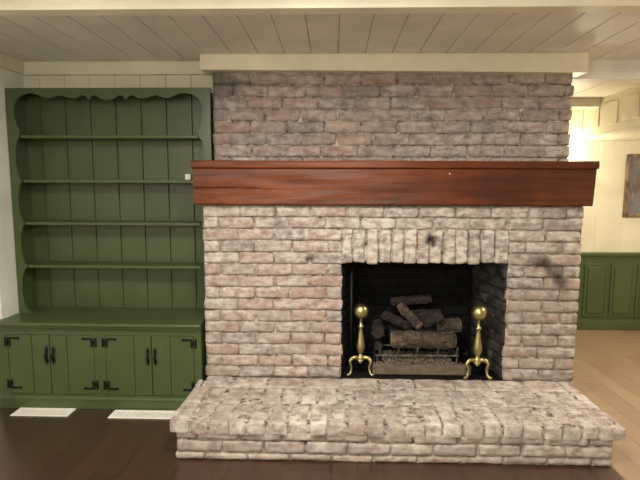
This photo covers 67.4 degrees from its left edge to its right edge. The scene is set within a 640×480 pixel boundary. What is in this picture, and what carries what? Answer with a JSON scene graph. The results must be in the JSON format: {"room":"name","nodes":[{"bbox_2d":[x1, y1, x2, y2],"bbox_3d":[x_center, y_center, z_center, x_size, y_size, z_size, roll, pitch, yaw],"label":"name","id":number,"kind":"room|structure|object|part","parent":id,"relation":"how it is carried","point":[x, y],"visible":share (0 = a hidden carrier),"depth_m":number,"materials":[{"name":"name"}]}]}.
{"room":"living room","nodes":[
{"label":"living room","id":0,"kind":"room"},
{"bbox_2d":[0,67,23,318],"bbox_3d":[-2.103,0.220,0.423,0.175,2.155,5.680,0,6,2],"label":"wall","id":1,"kind":"structure","parent":0,"point":[9,303],"depth_m":2.98,"materials":[{"name":"white paint"}]},
{"bbox_2d":[24,74,213,133],"bbox_3d":[-1.284,-0.085,3.266,1.540,2.155,0.080,0,6,2],"label":"wall","id":2,"kind":"structure","parent":0,"point":[50,81],"depth_m":3.12,"materials":[{"name":"beige paint"}]},
{"bbox_2d":[0,52,209,75],"bbox_3d":[-1.329,-1.092,2.937,1.225,0.083,0.358,0,6,2],"label":"trim","id":3,"kind":"structure","parent":2,"relation":"attached to","point":[7,62],"depth_m":3.09,"materials":[{"name":"beige paint"}]},
{"bbox_2d":[0,12,639,61],"bbox_3d":[1.010,-0.851,0.172,7.200,0.050,5.780,0,6,2],"label":"ceiling","id":4,"kind":"structure","parent":0,"point":[604,35],"depth_m":2.56,"materials":[{"name":"paint"}]},
{"bbox_2d":[0,0,639,15],"bbox_3d":[1.006,-0.961,1.890,7.100,0.103,0.073,0,6,2],"label":"beam","id":5,"kind":"structure","parent":4,"relation":"attached to","point":[7,7],"depth_m":1.90,"materials":[{"name":"paint"}]},
{"bbox_2d":[200,52,588,76],"bbox_3d":[0.436,-1.072,2.954,2.331,0.115,0.135,0,6,2],"label":"crown molding","id":6,"kind":"structure","parent":4,"relation":"attached to","point":[575,64],"depth_m":2.89,"materials":[{"name":"paint"}]},
{"bbox_2d":[0,330,639,479],"bbox_3d":[1.026,1.253,1.265,7.200,0.060,7.500,0,6,2],"label":"floor","id":7,"kind":"structure","parent":0,"point":[86,444],"depth_m":2.44,"materials":[{"name":"brown wood"}]},
{"bbox_2d":[10,408,75,416],"bbox_3d":[-1.663,1.035,2.889,0.345,0.006,0.099,0,6,2],"label":"floor vent","id":8,"kind":"object","parent":7,"relation":"in","point":[54,412],"visible":1,"depth_m":2.88,"materials":[{"name":"metal"}]},
{"bbox_2d":[0,324,207,409],"bbox_3d":[-1.335,0.758,3.088,1.250,0.516,0.417,0,6,2],"label":"base cabinet","id":9,"kind":"object","parent":7,"relation":"on","point":[116,370],"visible":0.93,"depth_m":2.91,"materials":[{"name":"green paint"}]},
{"bbox_3d":[-1.765,0.756,2.928,0.252,0.372,0.018,0,6,2],"label":"door","id":10,"kind":"part","parent":9,"relation":"part of","materials":[{"name":"green paint"}]},
{"bbox_3d":[-1.656,0.701,2.896,0.024,0.118,0.030,0,6,2],"label":"handle","id":11,"kind":"part","parent":9,"relation":"part of","materials":[{"name":"black metal"}]},
{"bbox_3d":[-1.614,0.701,2.895,0.024,0.118,0.030,0,6,2],"label":"handle","id":12,"kind":"part","parent":9,"relation":"part of","materials":[{"name":"black metal"}]},
{"bbox_3d":[-1.500,0.757,2.921,0.267,0.372,0.018,0,6,2],"label":"door","id":13,"kind":"part","parent":9,"relation":"part of","materials":[{"name":"green paint"}]},
{"bbox_2d":[0,306,205,331],"bbox_3d":[-1.338,0.499,3.062,1.266,0.050,0.423,0,6,2],"label":"countertop","id":14,"kind":"structure","parent":9,"relation":"on","point":[151,319],"depth_m":2.93,"materials":[{"name":"green paint"}]},
{"bbox_3d":[-1.340,0.533,2.873,1.255,0.024,0.019,0,6,2],"label":"cove moulding","id":15,"kind":"part","parent":14,"relation":"part of","materials":[{"name":"green paint"}]},
{"bbox_2d":[5,88,213,314],"bbox_3d":[-1.303,-0.238,3.098,1.267,1.410,0.186,0,6,2],"label":"hutch","id":16,"kind":"object","parent":14,"relation":"on","point":[105,214],"visible":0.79,"depth_m":3.15,"materials":[{"name":"green paint"}]},
{"bbox_2d":[23,179,192,182],"bbox_3d":[-1.315,-0.375,3.075,1.201,0.020,0.162,0,6,2],"label":"shelf","id":17,"kind":"object","parent":16,"relation":"attached to","point":[24,180],"depth_m":3.00,"materials":[{"name":"green paint"}]},
{"bbox_2d":[20,135,201,140],"bbox_3d":[-1.315,-0.647,3.046,1.201,0.020,0.162,0,6,2],"label":"shelf","id":18,"kind":"object","parent":16,"relation":"attached to","point":[22,137],"depth_m":2.98,"materials":[{"name":"green paint"}]},
{"bbox_2d":[25,220,202,225],"bbox_3d":[-1.316,-0.110,3.104,1.201,0.020,0.162,0,6,2],"label":"shelf","id":19,"kind":"object","parent":16,"relation":"attached to","point":[27,222],"depth_m":3.03,"materials":[{"name":"green paint"}]},
{"bbox_2d":[27,261,204,268],"bbox_3d":[-1.317,0.163,3.133,1.201,0.020,0.162,0,6,2],"label":"shelf","id":20,"kind":"object","parent":16,"relation":"attached to","point":[30,264],"depth_m":3.08,"materials":[{"name":"green paint"}]},
{"bbox_2d":[185,174,191,179],"bbox_3d":[-0.825,-0.395,3.015,0.037,0.036,0.037,0,6,2],"label":"box","id":21,"kind":"object","parent":16,"relation":"on","point":[187,176],"visible":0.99,"depth_m":3.00,"materials":[{"name":"white plastic"}]},
{"bbox_3d":[-1.156,0.759,2.912,0.277,0.372,0.018,0,6,2],"label":"door","id":22,"kind":"part","parent":9,"relation":"part of","materials":[{"name":"green paint"}]},
{"bbox_3d":[-1.037,0.704,2.880,0.024,0.118,0.030,0,6,2],"label":"handle","id":23,"kind":"part","parent":9,"relation":"part of","materials":[{"name":"black metal"}]},
{"bbox_3d":[-0.993,0.705,2.878,0.024,0.118,0.030,0,6,2],"label":"handle","id":24,"kind":"part","parent":9,"relation":"part of","materials":[{"name":"black metal"}]},
{"bbox_3d":[-0.886,0.761,2.905,0.253,0.372,0.018,0,6,2],"label":"door","id":25,"kind":"part","parent":9,"relation":"part of","materials":[{"name":"green paint"}]},
{"bbox_2d":[108,410,175,418],"bbox_3d":[-1.006,1.040,2.861,0.480,0.006,0.099,0,6,2],"label":"floor vent","id":26,"kind":"object","parent":7,"relation":"in","point":[127,414],"visible":0.7,"depth_m":2.86,"materials":[{"name":"metal"}]},
{"bbox_2d":[170,72,626,465],"bbox_3d":[0.411,-0.042,2.936,2.277,2.156,1.415,0,6,2],"label":"brick fireplace","id":27,"kind":"object","parent":7,"relation":"on","point":[277,301],"visible":0.82,"depth_m":2.85,"materials":[{"name":"grey brick"}]},
{"bbox_2d":[349,267,352,370],"bbox_3d":[0.194,0.496,2.997,0.021,0.660,0.022,0,6,2],"label":"fireplace screen","id":28,"kind":"object","parent":27,"relation":"on","point":[351,268],"visible":0.84,"depth_m":2.99,"materials":[{"name":"black metal"}]},
{"bbox_2d":[346,303,373,376],"bbox_3d":[0.252,0.593,3.096,0.172,0.450,0.401,0,6,2],"label":"andiron","id":29,"kind":"object","parent":27,"relation":"on","point":[360,310],"visible":1,"depth_m":2.93,"materials":[{"name":"gold metal"}]},
{"bbox_3d":[0.203,0.770,2.953,0.090,0.128,0.035,-2,6,-16],"label":"leg","id":30,"kind":"part","parent":29,"relation":"part of","materials":[{"name":"gold metal"}]},
{"bbox_3d":[0.291,0.771,2.951,0.090,0.128,0.035,2,7,19],"label":"leg","id":31,"kind":"part","parent":29,"relation":"part of","materials":[{"name":"gold metal"}]},
{"bbox_2d":[191,160,599,205],"bbox_3d":[0.413,-0.333,2.826,2.299,0.256,0.220,0,6,2],"label":"mantel beam","id":32,"kind":"structure","parent":27,"relation":"attached to","point":[215,182],"depth_m":2.73,"materials":[{"name":"brown wood"}]},
{"bbox_2d":[372,344,470,374],"bbox_3d":[0.630,0.735,3.093,0.604,0.168,0.277,0,6,2],"label":"grate","id":33,"kind":"object","parent":27,"relation":"on","point":[399,365],"depth_m":2.98,"materials":[{"name":"metal"}]},
{"bbox_2d":[374,338,381,349],"bbox_3d":[0.377,0.665,3.121,0.060,0.058,0.177,1,6,6],"label":"log","id":34,"kind":"object","parent":33,"relation":"on","point":[377,342],"visible":0.81,"depth_m":3.04,"materials":[{"name":"brown wood"}]},
{"bbox_2d":[371,319,384,338],"bbox_3d":[0.377,0.573,3.117,0.087,0.087,0.191,1,6,8],"label":"log","id":35,"kind":"object","parent":34,"relation":"on","point":[378,327],"visible":1,"depth_m":3.03,"materials":[{"name":"brown wood"}]},
{"bbox_2d":[388,325,437,339],"bbox_3d":[0.652,0.625,3.229,0.384,0.107,0.104,0,6,-5],"label":"log","id":36,"kind":"object","parent":33,"relation":"on","point":[392,328],"visible":0.12,"depth_m":3.20,"materials":[{"name":"brown wood"}]},
{"bbox_2d":[401,309,434,320],"bbox_3d":[0.662,0.508,3.230,0.229,0.090,0.086,0,6,2],"label":"log","id":37,"kind":"object","parent":36,"relation":"on","point":[418,313],"visible":0.41,"depth_m":3.20,"materials":[{"name":"brown wood"}]},
{"bbox_2d":[390,294,431,306],"bbox_3d":[0.610,0.406,3.224,0.275,0.085,0.070,0,6,-1],"label":"log","id":38,"kind":"object","parent":37,"relation":"on","point":[414,299],"visible":0.91,"depth_m":3.20,"materials":[{"name":"brown wood"}]},
{"bbox_2d":[437,318,461,331],"bbox_3d":[0.846,0.557,3.143,0.160,0.106,0.098,2,6,15],"label":"log","id":39,"kind":"object","parent":36,"relation":"on","point":[450,324],"visible":0.8,"depth_m":3.11,"materials":[{"name":"brown wood"}]},
{"bbox_2d":[379,356,447,363],"bbox_3d":[0.614,0.797,3.080,0.450,0.048,0.216,0,6,2],"label":"bed","id":40,"kind":"object","parent":33,"relation":"on","point":[380,357],"depth_m":3.00,"materials":[{"name":"metal"}]},
{"bbox_3d":[0.609,0.734,3.106,0.518,0.168,0.252,0,6,2],"label":"log grate","id":41,"kind":"part","parent":33,"relation":"part of","materials":[{"name":"black metal"}]},
{"bbox_3d":[0.627,0.801,2.966,0.606,0.064,0.012,0,6,2],"label":"plate","id":42,"kind":"part","parent":33,"relation":"part of","materials":[{"name":"metal"}]},
{"bbox_2d":[390,330,456,349],"bbox_3d":[0.656,0.637,3.065,0.409,0.120,0.118,0,6,2],"label":"log","id":43,"kind":"object","parent":33,"relation":"on","point":[410,339],"visible":1,"depth_m":3.02,"materials":[{"name":"brown wood"}]},
{"bbox_2d":[381,311,412,329],"bbox_3d":[0.501,0.525,3.124,0.213,0.139,0.068,-1,6,-7],"label":"log","id":44,"kind":"object","parent":43,"relation":"on","point":[396,320],"visible":0.95,"depth_m":3.10,"materials":[{"name":"brown wood"}]},
{"bbox_2d":[397,303,422,329],"bbox_3d":[0.575,0.488,3.079,0.065,0.151,0.188,-6,9,-44],"label":"log","id":45,"kind":"object","parent":43,"relation":"on","point":[403,309],"visible":1,"depth_m":3.06,"materials":[{"name":"brown wood"}]},
{"bbox_2d":[420,309,444,327],"bbox_3d":[0.725,0.507,3.095,0.155,0.129,0.093,1,6,10],"label":"log","id":46,"kind":"object","parent":43,"relation":"on","point":[435,317],"visible":1,"depth_m":3.07,"materials":[{"name":"brown wood"}]},
{"bbox_2d":[460,305,491,379],"bbox_3d":[0.951,0.593,3.033,0.172,0.450,0.401,0,6,2],"label":"andiron","id":47,"kind":"object","parent":27,"relation":"on","point":[478,312],"visible":1,"depth_m":2.87,"materials":[{"name":"gold metal"}]},
{"bbox_3d":[0.902,0.770,2.890,0.090,0.128,0.035,-2,6,-16],"label":"leg","id":48,"kind":"part","parent":47,"relation":"part of","materials":[{"name":"gold metal"}]},
{"bbox_3d":[0.990,0.771,2.888,0.090,0.128,0.035,2,7,19],"label":"leg","id":49,"kind":"part","parent":47,"relation":"part of","materials":[{"name":"gold metal"}]},
{"bbox_2d":[567,141,639,251],"bbox_3d":[2.824,-0.239,4.604,3.600,2.200,0.080,0,6,2],"label":"wall","id":50,"kind":"structure","parent":0,"point":[605,228],"depth_m":4.55,"materials":[{"name":"paint"}]},
{"bbox_2d":[575,252,639,329],"bbox_3d":[2.870,0.491,4.603,3.500,0.747,0.077,0,6,2],"label":"wainscot","id":51,"kind":"structure","parent":50,"relation":"attached to","point":[609,287],"depth_m":4.59,"materials":[{"name":"green paint"}]},
{"bbox_3d":[2.393,0.481,4.606,0.222,0.515,0.020,0,6,2],"label":"panel","id":52,"kind":"part","parent":51,"relation":"part of","materials":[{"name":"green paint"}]},
{"bbox_3d":[2.640,0.482,4.599,0.222,0.515,0.020,0,6,2],"label":"panel","id":53,"kind":"part","parent":51,"relation":"part of","materials":[{"name":"green paint"}]},
{"bbox_3d":[2.888,0.484,4.593,0.222,0.515,0.020,0,6,2],"label":"panel","id":54,"kind":"part","parent":51,"relation":"part of","materials":[{"name":"green paint"}]},
{"bbox_3d":[3.136,0.485,4.586,0.222,0.515,0.020,0,6,2],"label":"panel","id":55,"kind":"part","parent":51,"relation":"part of","materials":[{"name":"green paint"}]},
{"bbox_2d":[623,154,639,216],"bbox_3d":[3.158,-0.508,4.510,0.570,0.588,0.030,0,6,2],"label":"picture","id":56,"kind":"object","parent":50,"relation":"attached to","point":[631,204],"visible":1,"depth_m":4.51,"materials":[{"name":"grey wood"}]},
{"bbox_2d":[571,82,639,97],"bbox_3d":[2.861,-1.214,3.901,3.700,0.110,1.630,0,6,2],"label":"ceiling","id":57,"kind":"structure","parent":0,"point":[586,89],"depth_m":3.56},
{"bbox_2d":[572,98,599,108],"bbox_3d":[1.708,-1.144,4.006,1.190,0.080,0.100,0,6,2],"label":"beam","id":58,"kind":"structure","parent":57,"relation":"attached to","point":[577,103],"depth_m":3.94,"materials":[{"name":"beige paint"}]},
{"bbox_2d":[568,85,639,140],"bbox_3d":[3.449,-1.001,3.781,2.316,0.305,1.357,0,6,2],"label":"soffit","id":59,"kind":"structure","parent":57,"relation":"attached to","point":[617,118],"depth_m":3.86,"materials":[{"name":"beige paint"}]},
{"bbox_2d":[572,60,639,82],"bbox_3d":[2.988,-1.093,3.046,3.200,0.155,0.110,0,6,2],"label":"beam","id":60,"kind":"structure","parent":0,"point":[598,70],"depth_m":3.02,"materials":[{"name":"paint"}]}
]}

